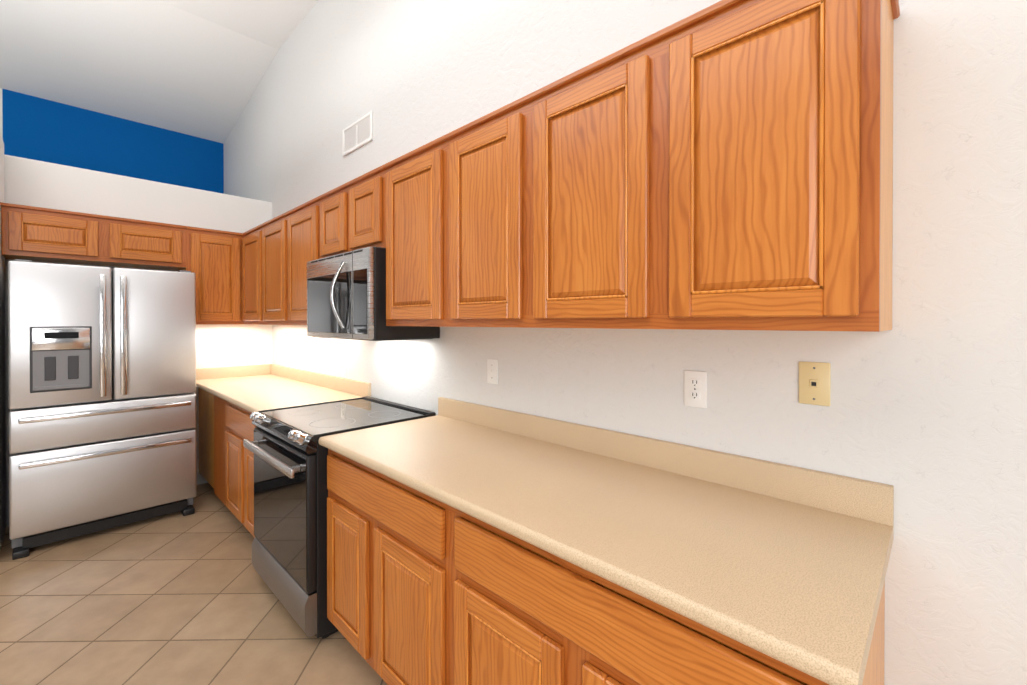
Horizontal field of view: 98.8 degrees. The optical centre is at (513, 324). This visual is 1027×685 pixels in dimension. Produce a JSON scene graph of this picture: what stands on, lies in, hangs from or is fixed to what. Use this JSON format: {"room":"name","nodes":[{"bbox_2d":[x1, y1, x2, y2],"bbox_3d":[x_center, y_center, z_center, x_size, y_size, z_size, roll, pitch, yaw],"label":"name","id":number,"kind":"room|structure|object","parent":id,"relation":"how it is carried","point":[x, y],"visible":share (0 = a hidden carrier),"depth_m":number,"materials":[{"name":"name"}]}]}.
{"room":"kitchen","nodes":[
{"label":"kitchen","id":0,"kind":"room"},
{"bbox_2d":[0,132,5,549],"bbox_3d":[-3.697,0.067,2.309,0.694,2.665,1.311,0,0,44],"label":"wall","id":1,"kind":"structure","parent":0,"point":[2,416],"depth_m":2.87,"materials":[{"name":"white"}]},
{"bbox_2d":[0,88,223,193],"bbox_3d":[-5.423,-0.583,3.763,0.200,3.950,5.000,0,0,44],"label":"wall","id":2,"kind":"structure","parent":0,"point":[38,129],"depth_m":4.71,"materials":[{"name":"blue paint"}]},
{"bbox_2d":[4,154,271,526],"bbox_3d":[-4.012,0.107,3.791,1.790,2.570,3.000,0,0,44],"label":"wall","id":3,"kind":"structure","parent":0,"point":[34,183],"depth_m":3.61,"materials":[{"name":"white paint"}]},
{"bbox_2d":[0,202,115,265],"bbox_3d":[-3.193,-0.613,3.097,0.344,0.328,0.518,0,0,44],"label":"upper cabinet","id":4,"kind":"object","parent":3,"relation":"attached to","point":[31,233],"depth_m":2.98,"materials":[{"name":"brown wood"}]},
{"bbox_2d":[112,217,183,270],"bbox_3d":[-2.887,-0.615,3.412,0.344,0.328,0.518,0,0,44],"label":"upper cabinet","id":5,"kind":"object","parent":3,"relation":"attached to","point":[139,243],"depth_m":3.33,"materials":[{"name":"brown wood"}]},
{"bbox_2d":[184,226,231,323],"bbox_3d":[-2.537,-0.391,3.727,0.410,0.780,0.421,0,0,44],"label":"upper cabinet","id":6,"kind":"object","parent":3,"relation":"attached to","point":[207,252],"depth_m":3.60,"materials":[{"name":"brown wood"}]},
{"bbox_2d":[0,0,317,143],"bbox_3d":[-1.932,-2.428,0.508,9.730,0.467,5.200,0,0,44],"label":"ceiling","id":7,"kind":"structure","parent":0,"point":[197,68],"depth_m":3.97,"materials":[{"name":"white paint"}]},
{"bbox_2d":[0,483,386,684],"bbox_3d":[-1.932,1.459,0.528,9.730,0.100,5.200,0,0,44],"label":"floor","id":8,"kind":"structure","parent":0,"point":[177,598],"depth_m":2.11,"materials":[{"name":"beige tile"}]},
{"bbox_2d":[8,259,196,559],"bbox_3d":[-2.861,0.502,3.116,0.716,1.787,0.910,0,0,44],"label":"refrigerator","id":9,"kind":"object","parent":8,"relation":"on","point":[102,389],"visible":0.98,"depth_m":2.84,"materials":[{"name":"grey metal"}]},
{"bbox_2d":[199,388,255,537],"bbox_3d":[-1.852,0.956,3.349,1.928,0.876,0.630,0,0,44],"label":"base cabinet","id":10,"kind":"object","parent":8,"relation":"on","point":[226,460],"visible":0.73,"depth_m":3.01,"materials":[{"name":"brown wood"}]},
{"bbox_2d":[196,364,370,412],"bbox_3d":[-1.872,0.451,3.326,1.930,0.132,0.688,0,0,44],"label":"countertop","id":11,"kind":"structure","parent":10,"relation":"on","point":[253,388],"depth_m":3.30,"materials":[{"name":"laminate"}]},
{"bbox_2d":[243,396,435,638],"bbox_3d":[-0.935,0.933,2.358,0.754,0.933,0.725,0,0,44],"label":"range","id":12,"kind":"object","parent":8,"relation":"on","point":[289,553],"visible":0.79,"depth_m":2.06,"materials":[{"name":"black metal"}]},
{"bbox_2d":[327,449,884,684],"bbox_3d":[0.048,0.966,1.507,1.829,0.876,0.630,0,0,44],"label":"base cabinet","id":13,"kind":"object","parent":8,"relation":"on","point":[423,589],"visible":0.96,"depth_m":1.20,"materials":[{"name":"brown wood"}]},
{"bbox_2d":[319,397,893,684],"bbox_3d":[0.047,0.461,1.492,1.846,0.132,0.650,0,0,44],"label":"countertop","id":14,"kind":"structure","parent":13,"relation":"on","point":[785,564],"depth_m":1.12,"materials":[{"name":"laminate"}]},
{"bbox_2d":[223,0,1026,684],"bbox_3d":[-0.192,-0.625,2.313,9.730,4.050,0.200,0,0,44],"label":"wall","id":15,"kind":"structure","parent":0,"point":[925,412],"depth_m":1.16,"materials":[{"name":"white paint"}]},
{"bbox_2d":[232,225,259,324],"bbox_3d":[-2.045,-0.390,3.681,0.617,0.780,0.411,0,0,44],"label":"upper cabinet","id":16,"kind":"object","parent":15,"relation":"attached to","point":[246,245],"depth_m":3.67,"materials":[{"name":"brown wood"}]},
{"bbox_2d":[260,215,279,324],"bbox_3d":[-1.636,-0.389,3.330,0.617,0.780,0.345,0,0,44],"label":"upper cabinet","id":17,"kind":"object","parent":15,"relation":"attached to","point":[269,230],"depth_m":3.25,"materials":[{"name":"brown wood"}]},
{"bbox_2d":[280,200,311,324],"bbox_3d":[-1.265,-0.387,2.971,0.576,0.780,0.345,0,0,44],"label":"upper cabinet","id":18,"kind":"object","parent":15,"relation":"attached to","point":[296,223],"depth_m":2.91,"materials":[{"name":"brown wood"}]},
{"bbox_2d":[341,361,345,377],"bbox_3d":[-1.231,0.325,3.178,0.072,0.116,0.009,0,0,44],"label":"duplex electrical outlet","id":19,"kind":"object","parent":15,"relation":"attached to","point":[343,369],"visible":1,"depth_m":3.17,"materials":[{"name":"white plastic"}]},
{"bbox_2d":[312,169,375,260],"bbox_3d":[-0.786,-0.575,2.505,0.760,0.398,0.345,0,0,44],"label":"upper cabinet","id":20,"kind":"object","parent":15,"relation":"attached to","point":[344,216],"depth_m":2.41,"materials":[{"name":"brown wood"}]},
{"bbox_2d":[307,247,439,340],"bbox_3d":[-0.828,-0.148,2.463,0.754,0.451,0.471,0,0,44],"label":"microwave","id":21,"kind":"object","parent":20,"relation":"attached to","point":[346,295],"visible":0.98,"depth_m":2.22,"materials":[{"name":"silver metal"}]},
{"bbox_2d":[342,111,372,156],"bbox_3d":[-1.074,-1.299,3.016,0.420,0.190,0.012,0,0,44],"label":"air vent","id":22,"kind":"object","parent":15,"relation":"in","point":[358,133],"visible":1,"depth_m":3.00,"materials":[{"name":"white plastic"}]},
{"bbox_2d":[376,141,431,326],"bbox_3d":[-0.323,-0.382,2.057,0.530,0.780,0.345,0,0,44],"label":"upper cabinet","id":23,"kind":"object","parent":15,"relation":"attached to","point":[404,183],"depth_m":1.97,"materials":[{"name":"brown wood"}]},
{"bbox_2d":[432,102,511,326],"bbox_3d":[-0.001,-0.381,1.745,0.527,0.780,0.345,0,0,44],"label":"upper cabinet","id":24,"kind":"object","parent":15,"relation":"attached to","point":[472,163],"depth_m":1.65,"materials":[{"name":"brown wood"}]},
{"bbox_2d":[487,359,497,383],"bbox_3d":[-0.103,0.223,2.080,0.072,0.116,0.015,0,0,44],"label":"switch plate","id":25,"kind":"object","parent":15,"relation":"attached to","point":[492,371],"visible":1,"depth_m":2.08,"materials":[{"name":"white plastic"}]},
{"bbox_2d":[512,42,635,328],"bbox_3d":[0.326,-0.379,1.428,0.543,0.780,0.345,0,0,44],"label":"upper cabinet","id":26,"kind":"object","parent":15,"relation":"attached to","point":[574,136],"depth_m":1.32,"materials":[{"name":"brown wood"}]},
{"bbox_2d":[684,370,706,407],"bbox_3d":[0.585,0.208,1.417,0.072,0.116,0.009,0,0,44],"label":"duplex electrical outlet","id":27,"kind":"object","parent":15,"relation":"attached to","point":[695,388],"visible":1,"depth_m":1.41,"materials":[{"name":"white plastic"}]},
{"bbox_2d":[636,0,899,331],"bbox_3d":[0.638,-0.377,1.126,0.485,0.780,0.345,0,0,44],"label":"upper cabinet","id":28,"kind":"object","parent":15,"relation":"attached to","point":[724,164],"depth_m":0.98,"materials":[{"name":"brown wood"}]},
{"bbox_2d":[799,361,830,405],"bbox_3d":[0.815,0.160,1.193,0.072,0.116,0.010,0,0,44],"label":"outlet plate","id":29,"kind":"object","parent":15,"relation":"attached to","point":[814,383],"visible":1,"depth_m":1.19,"materials":[{"name":"beige plastic"}]}
]}

